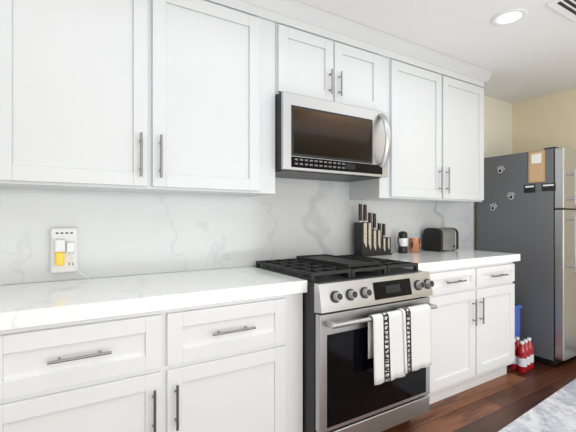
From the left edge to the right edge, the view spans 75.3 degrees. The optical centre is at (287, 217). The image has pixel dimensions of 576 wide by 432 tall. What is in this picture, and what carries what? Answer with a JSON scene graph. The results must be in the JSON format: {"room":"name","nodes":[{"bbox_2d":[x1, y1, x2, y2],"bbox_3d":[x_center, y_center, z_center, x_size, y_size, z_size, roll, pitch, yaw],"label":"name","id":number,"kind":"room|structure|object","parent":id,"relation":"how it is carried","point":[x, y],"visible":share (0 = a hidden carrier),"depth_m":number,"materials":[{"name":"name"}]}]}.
{"room":"kitchen","nodes":[
{"label":"kitchen","id":0,"kind":"room"},
{"bbox_2d":[7,96,511,284],"bbox_3d":[0.043,0.000,2.630,5.720,2.460,0.100,0,0,-31],"label":"wall","id":1,"kind":"structure","parent":0,"point":[497,127],"depth_m":3.85,"materials":[{"name":"paint"}]},
{"bbox_2d":[0,0,274,196],"bbox_3d":[-0.694,-0.620,1.914,1.270,0.970,0.349,0,0,-31],"label":"upper cabinet","id":2,"kind":"object","parent":1,"relation":"attached to","point":[157,96],"visible":1,"depth_m":1.70,"materials":[{"name":"white wood"}]},
{"bbox_2d":[0,178,471,284],"bbox_3d":[-0.247,0.004,2.381,4.764,0.609,0.020,0,0,-31],"label":"backsplash","id":3,"kind":"structure","parent":1,"relation":"attached to","point":[123,233],"depth_m":2.18,"materials":[{"name":"stone"}]},
{"bbox_2d":[50,227,89,281],"bbox_3d":[-1.060,0.178,1.815,0.165,0.260,0.096,0,0,-31],"label":"adapter","id":4,"kind":"object","parent":3,"relation":"attached to","point":[63,249],"visible":1,"depth_m":1.80,"materials":[{"name":"white plastic"}]},
{"bbox_2d":[275,23,379,110],"bbox_3d":[0.203,-0.903,2.444,0.810,0.403,0.382,0,0,-31],"label":"upper cabinet","id":5,"kind":"object","parent":1,"relation":"attached to","point":[310,65],"visible":0.77,"depth_m":2.28,"materials":[{"name":"white wood"}]},
{"bbox_2d":[275,92,391,181],"bbox_3d":[0.234,-0.480,2.394,0.806,0.430,0.497,0,0,-31],"label":"over-the-range microwave","id":6,"kind":"object","parent":5,"relation":"attached to","point":[320,139],"visible":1,"depth_m":2.23,"materials":[{"name":"grey metal"}]},
{"bbox_2d":[204,0,491,87],"bbox_3d":[-0.282,-1.167,2.140,4.450,0.123,0.394,0,0,-31],"label":"crown molding","id":7,"kind":"structure","parent":1,"relation":"attached to","point":[297,15],"depth_m":2.38,"materials":[{"name":"white wood"}]},
{"bbox_2d":[349,56,483,202],"bbox_3d":[1.064,-0.620,2.971,1.205,0.970,0.382,0,0,-31],"label":"upper cabinet","id":8,"kind":"object","parent":1,"relation":"attached to","point":[436,123],"visible":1,"depth_m":2.80,"materials":[{"name":"white wood"}]},
{"bbox_2d":[296,0,575,103],"bbox_3d":[1.166,-1.280,0.796,5.720,0.100,4.400,0,0,-31],"label":"ceiling","id":9,"kind":"structure","parent":0,"point":[532,55],"depth_m":2.50,"materials":[{"name":"paint"}]},
{"bbox_2d":[491,8,527,25],"bbox_3d":[1.356,-1.226,2.285,0.196,0.007,0.196,0,0,-31],"label":"recessed light","id":10,"kind":"object","parent":9,"relation":"in","point":[509,17],"visible":1,"depth_m":2.28,"materials":[{"name":"paint"}]},
{"bbox_2d":[547,0,575,22],"bbox_3d":[1.751,-1.223,2.052,0.370,0.013,0.430,0,0,-31],"label":"ceiling vent","id":11,"kind":"object","parent":9,"relation":"in","point":[566,8],"visible":1,"depth_m":2.16,"materials":[{"name":"metal"}]},
{"bbox_2d":[382,356,575,431],"bbox_3d":[1.166,1.280,0.796,5.720,0.100,4.400,0,0,-31],"label":"floor","id":12,"kind":"structure","parent":0,"point":[497,404],"depth_m":2.48,"materials":[{"name":"brown wood"}]},
{"bbox_2d":[0,293,302,431],"bbox_3d":[-0.621,0.800,1.794,1.270,0.860,0.629,0,0,-31],"label":"base cabinet","id":13,"kind":"object","parent":12,"relation":"on","point":[236,366],"visible":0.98,"depth_m":1.48,"materials":[{"name":"white wood"}]},
{"bbox_2d":[0,266,306,330],"bbox_3d":[-1.087,0.340,1.487,2.395,0.060,0.626,0,0,-31],"label":"countertop","id":14,"kind":"structure","parent":13,"relation":"on","point":[27,305],"depth_m":1.57,"materials":[{"name":"stone"}]},
{"bbox_2d":[256,254,436,431],"bbox_3d":[0.328,0.741,2.240,0.802,0.978,0.818,0,0,-31],"label":"range","id":15,"kind":"object","parent":12,"relation":"on","point":[367,349],"visible":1,"depth_m":1.91,"materials":[{"name":"grey metal"}]},
{"bbox_2d":[427,262,514,404],"bbox_3d":[1.113,0.783,2.837,1.148,0.894,0.662,0,0,-31],"label":"base cabinet","id":16,"kind":"object","parent":12,"relation":"on","point":[473,327],"visible":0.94,"depth_m":2.59,"materials":[{"name":"white wood"}]},
{"bbox_2d":[366,249,519,270],"bbox_3d":[1.129,0.307,2.845,1.192,0.055,0.626,0,0,-31],"label":"countertop","id":17,"kind":"structure","parent":16,"relation":"on","point":[429,260],"depth_m":2.65,"materials":[{"name":"stone"}]},
{"bbox_2d":[353,203,391,255],"bbox_3d":[0.636,0.086,2.791,0.300,0.386,0.105,0,0,-31],"label":"knife block","id":18,"kind":"object","parent":17,"relation":"on","point":[369,240],"visible":1,"depth_m":2.74,"materials":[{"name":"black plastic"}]},
{"bbox_2d":[395,231,407,252],"bbox_3d":[0.893,0.193,2.985,0.122,0.173,0.134,0,0,-31],"label":"coffee grinder","id":19,"kind":"object","parent":17,"relation":"on","point":[402,241],"visible":1,"depth_m":2.93,"materials":[{"name":"black plastic"}]},
{"bbox_2d":[409,238,420,252],"bbox_3d":[1.038,0.222,3.034,0.118,0.114,0.089,0,0,-31],"label":"copper mug","id":20,"kind":"object","parent":17,"relation":"on","point":[414,245],"visible":1,"depth_m":2.99,"materials":[{"name":"brown metal"}]},
{"bbox_2d":[423,227,458,251],"bbox_3d":[1.312,0.182,3.190,0.285,0.194,0.184,0,0,-31],"label":"toaster","id":21,"kind":"object","parent":17,"relation":"on","point":[440,239],"visible":1,"depth_m":3.12,"materials":[{"name":"silver metal"}]},
{"bbox_2d":[515,304,521,340],"bbox_3d":[1.826,0.987,3.250,0.266,0.484,0.281,0,0,-31],"label":"bin","id":22,"kind":"object","parent":12,"relation":"on","point":[517,319],"visible":0.19,"depth_m":3.17,"materials":[{"name":"blue plastic"}]},
{"bbox_2d":[509,337,533,372],"bbox_3d":[1.910,1.107,3.047,0.207,0.244,0.142,0,0,-31],"label":"bottles","id":23,"kind":"object","parent":12,"relation":"on","point":[523,362],"visible":0.85,"depth_m":2.99,"materials":[{"name":"red plastic"}]},
{"bbox_2d":[476,147,575,364],"bbox_3d":[2.331,0.323,3.455,0.714,1.815,0.812,0,0,-31],"label":"fridge","id":24,"kind":"object","parent":12,"relation":"on","point":[526,208],"visible":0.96,"depth_m":3.14,"materials":[{"name":"stainless steel"},{"name":"gray painted metal"},{"name":"black plastic"}]},
{"bbox_2d":[498,379,575,431],"bbox_3d":[2.401,1.224,1.994,1.930,0.010,1.615,0,0,-35],"label":"rug","id":25,"kind":"object","parent":12,"relation":"on","point":[555,412],"visible":1,"depth_m":2.29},
{"bbox_2d":[512,88,575,153],"bbox_3d":[3.562,0.000,2.264,0.100,2.460,4.200,0,0,-31],"label":"wall","id":26,"kind":"structure","parent":0,"point":[543,122],"depth_m":3.75,"materials":[{"name":"paint"}]}
]}

